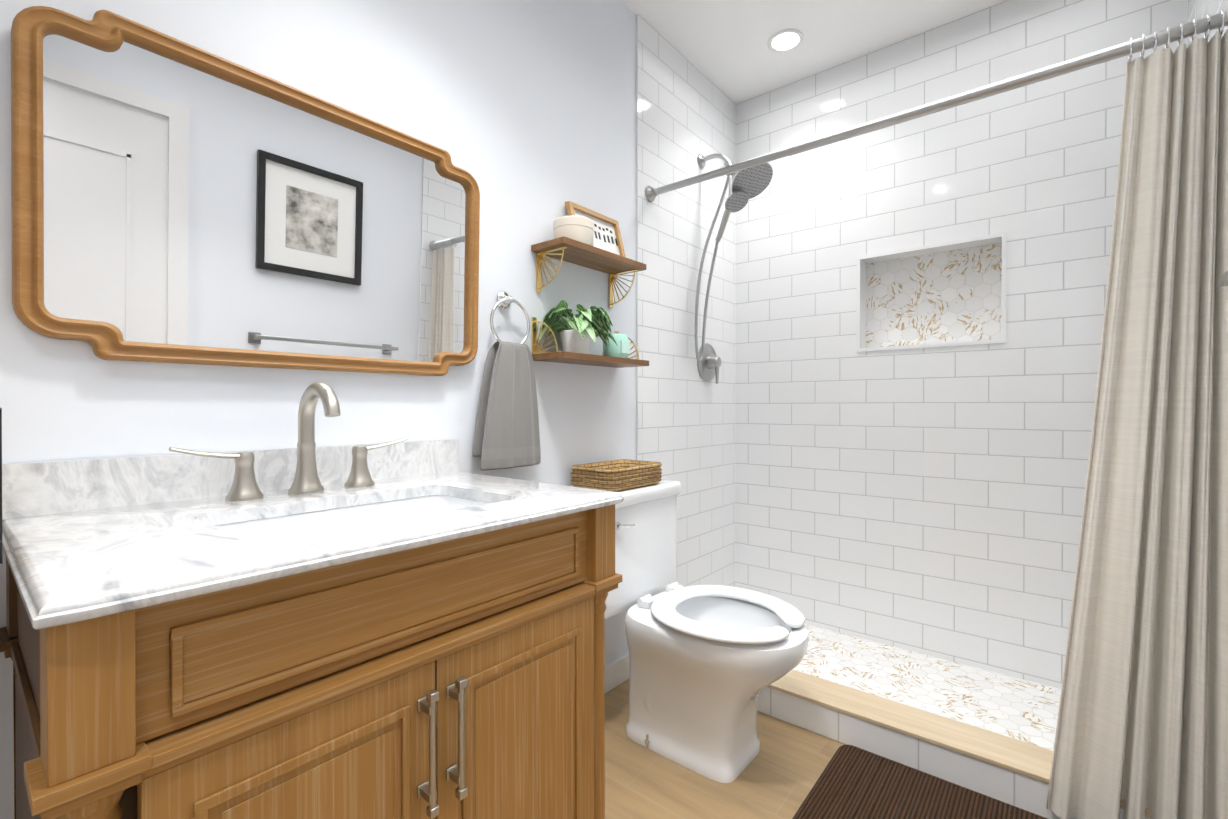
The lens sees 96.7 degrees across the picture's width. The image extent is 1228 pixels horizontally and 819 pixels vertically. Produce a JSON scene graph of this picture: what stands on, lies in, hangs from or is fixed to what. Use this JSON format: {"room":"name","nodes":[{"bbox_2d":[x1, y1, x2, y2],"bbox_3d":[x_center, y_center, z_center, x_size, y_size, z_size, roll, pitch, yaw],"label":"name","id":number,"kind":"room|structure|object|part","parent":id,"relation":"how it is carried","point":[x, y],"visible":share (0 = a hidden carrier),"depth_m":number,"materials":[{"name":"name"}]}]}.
{"room":"bathroom","nodes":[
{"label":"bathroom","id":0,"kind":"room"},
{"bbox_2d":[0,0,635,818],"bbox_3d":[-0.719,-0.236,1.133,0.100,2.440,2.400,0,0,39],"label":"wall","id":1,"kind":"structure","parent":0,"point":[522,112],"depth_m":1.37,"materials":[{"name":"white paint"}]},
{"bbox_2d":[0,408,2,563],"bbox_3d":[-0.933,0.073,0.475,0.402,0.165,0.534,0,0,39],"label":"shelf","id":2,"kind":"object","parent":1,"relation":"attached to","point":[1,553],"visible":1,"depth_m":0.55,"materials":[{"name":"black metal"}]},
{"bbox_2d":[11,6,479,375],"bbox_3d":[-0.626,-0.363,1.127,0.044,0.560,0.830,0,0,39],"label":"mirror","id":3,"kind":"object","parent":1,"relation":"attached to","point":[175,200],"visible":1,"depth_m":1.00,"materials":[{"name":"mirror"}]},
{"bbox_2d":[472,291,540,470],"bbox_3d":[-0.296,-0.087,1.516,0.066,0.494,0.216,0,0,39],"label":"towel ring","id":4,"kind":"object","parent":1,"relation":"attached to","point":[506,434],"visible":1,"depth_m":1.49,"materials":[{"name":"grey fabric"}]},
{"bbox_2d":[531,201,645,307],"bbox_3d":[-0.067,-0.505,1.732,0.140,0.303,0.396,0,0,39],"label":"shelf","id":5,"kind":"object","parent":1,"relation":"attached to","point":[586,237],"visible":1,"depth_m":1.70,"materials":[{"name":"brown wood"}]},
{"bbox_2d":[532,300,648,367],"bbox_3d":[-0.066,-0.236,1.741,0.200,0.177,0.415,0,0,39],"label":"shelf","id":6,"kind":"object","parent":1,"relation":"attached to","point":[584,325],"visible":1,"depth_m":1.64,"materials":[{"name":"brown wood"}]},
{"bbox_2d":[605,653,629,692],"bbox_3d":[-0.159,0.936,1.732,0.012,0.090,0.775,0,0,39],"label":"baseboard","id":7,"kind":"structure","parent":1,"relation":"attached to","point":[617,672],"depth_m":1.92,"materials":[{"name":"white"}]},
{"bbox_2d":[636,14,735,586],"bbox_3d":[0.326,-0.243,2.398,0.108,2.440,0.883,0,0,39],"label":"wall tiles","id":8,"kind":"structure","parent":1,"relation":"attached to","point":[685,411],"depth_m":2.28,"materials":[{"name":"white tile"}]},
{"bbox_2d":[697,343,720,383],"bbox_3d":[0.438,-0.202,2.395,0.068,0.181,0.170,0,0,39],"label":"valve","id":9,"kind":"object","parent":8,"relation":"attached to","point":[709,365],"visible":0.98,"depth_m":2.38,"materials":[{"name":"silver metal"}]},
{"bbox_2d":[694,153,772,362],"bbox_3d":[0.483,-0.651,2.241,0.329,0.911,0.170,0,0,39],"label":"shower head","id":10,"kind":"object","parent":8,"relation":"attached to","point":[746,184],"visible":0.98,"depth_m":2.25},
{"bbox_2d":[645,9,1227,818],"bbox_3d":[0.698,0.047,1.579,1.507,1.790,0.124,0,0,39],"label":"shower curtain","id":11,"kind":"object","parent":8,"relation":"attached to","point":[1143,717],"visible":1,"depth_m":1.19,"materials":[{"name":"beige fabric"}]},
{"bbox_2d":[605,678,845,818],"bbox_3d":[0.186,1.025,0.968,1.717,0.080,3.283,0,0,39],"label":"floor","id":12,"kind":"structure","parent":0,"point":[779,775],"depth_m":1.45,"materials":[{"name":"brown wood"}]},
{"bbox_2d":[0,382,623,818],"bbox_3d":[-0.442,0.467,0.932,0.580,1.036,0.791,0,0,39],"label":"bathroom vanity","id":13,"kind":"object","parent":12,"relation":"on","point":[306,628],"visible":0.98,"depth_m":0.72,"materials":[{"name":"brown wood"}]},
{"bbox_2d":[2,439,623,629],"bbox_3d":[-0.447,0.131,0.934,0.568,0.101,0.789,0,0,39],"label":"countertop","id":14,"kind":"structure","parent":13,"relation":"on","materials":[{"name":"stone"}]},
{"bbox_2d":[168,382,410,500],"bbox_3d":[-0.560,0.054,1.030,0.159,0.212,0.426,0,0,39],"label":"faucet","id":15,"kind":"object","parent":14,"relation":"on","point":[306,485],"depth_m":1.04,"materials":[{"name":"silver metal"}]},
{"bbox_2d":[213,495,488,540],"bbox_3d":[-0.406,0.257,0.910,0.300,0.149,0.460,0,0,39],"label":"sink","id":16,"kind":"object","parent":14,"relation":"in","point":[308,519],"depth_m":1.00,"materials":[{"name":"white ceramic"}]},
{"bbox_2d":[605,479,808,782],"bbox_3d":[0.195,0.615,1.598,0.704,0.733,0.512,0,0,39],"label":"toilet","id":17,"kind":"object","parent":12,"relation":"on","point":[708,664],"visible":0.94,"depth_m":1.53,"materials":[{"name":"white ceramic"}]},
{"bbox_2d":[571,459,661,491],"bbox_3d":[0.012,0.211,1.764,0.181,0.072,0.281,0,0,39],"label":"basket","id":18,"kind":"object","parent":17,"relation":"on","point":[618,475],"visible":0.94,"depth_m":1.69,"materials":[{"name":"wicker"}]},
{"bbox_3d":[0.301,0.572,1.557,0.444,0.029,0.392,0,0,39],"label":"seat","id":19,"kind":"part","parent":17,"relation":"part of","materials":[{"name":"white plastic"}]},
{"bbox_2d":[792,745,1047,818],"bbox_3d":[0.789,0.971,1.136,0.765,0.026,0.530,0,0,39],"label":"rug","id":20,"kind":"object","parent":12,"relation":"on","point":[853,782],"visible":0.98,"depth_m":1.35,"materials":[{"name":"brown fabric"}]},
{"bbox_2d":[793,624,1060,749],"bbox_3d":[0.974,0.967,1.920,1.509,0.026,0.611,0,0,39],"label":"pan","id":21,"kind":"object","parent":12,"relation":"on","point":[1015,708],"visible":0.25,"depth_m":1.89,"materials":[{"name":"white tile"}]},
{"bbox_2d":[757,670,1151,818],"bbox_3d":[0.741,0.930,1.637,1.509,0.103,0.146,0,0,39],"label":"curb","id":22,"kind":"object","parent":12,"relation":"on","point":[1008,770],"visible":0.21,"depth_m":1.50,"materials":[{"name":"tile"}]},
{"bbox_2d":[620,0,1006,103],"bbox_3d":[0.186,-1.495,0.954,1.717,0.080,3.283,0,0,39],"label":"ceiling","id":23,"kind":"structure","parent":0,"point":[722,46],"depth_m":2.10,"materials":[{"name":"white paint"}]},
{"bbox_2d":[768,29,803,52],"bbox_3d":[0.679,-1.458,2.162,0.135,0.006,0.135,0,0,33],"label":"recessed light","id":24,"kind":"object","parent":23,"relation":"in","point":[786,40],"visible":1,"depth_m":2.14,"materials":[{"name":"white"}]},
{"bbox_2d":[735,0,1187,688],"bbox_3d":[1.195,-0.242,2.189,1.717,2.440,0.104,0,0,39],"label":"wall","id":25,"kind":"structure","parent":0,"point":[919,316],"depth_m":2.10,"materials":[{"name":"tile"}]},
{"bbox_2d":[1188,0,1227,46],"bbox_3d":[1.573,-0.237,1.375,0.100,2.440,0.883,0,0,39],"label":"wall tiles","id":26,"kind":"structure","parent":25,"relation":"attached to","point":[1199,9],"depth_m":1.47,"materials":[{"name":"white tile"}]},
{"bbox_3d":[0.527,-0.230,0.109,0.109,2.440,2.400,0,0,39],"label":"wall","id":27,"kind":"structure","parent":0,"visible":0},
{"bbox_2d":[1218,271,1227,286],"bbox_3d":[0.923,-0.229,0.716,0.082,0.048,0.648,0,0,39],"label":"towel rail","id":28,"kind":"object","parent":27,"relation":"attached to","point":[1223,280],"visible":1,"depth_m":0.96,"materials":[{"name":"silver metal"}]}
]}

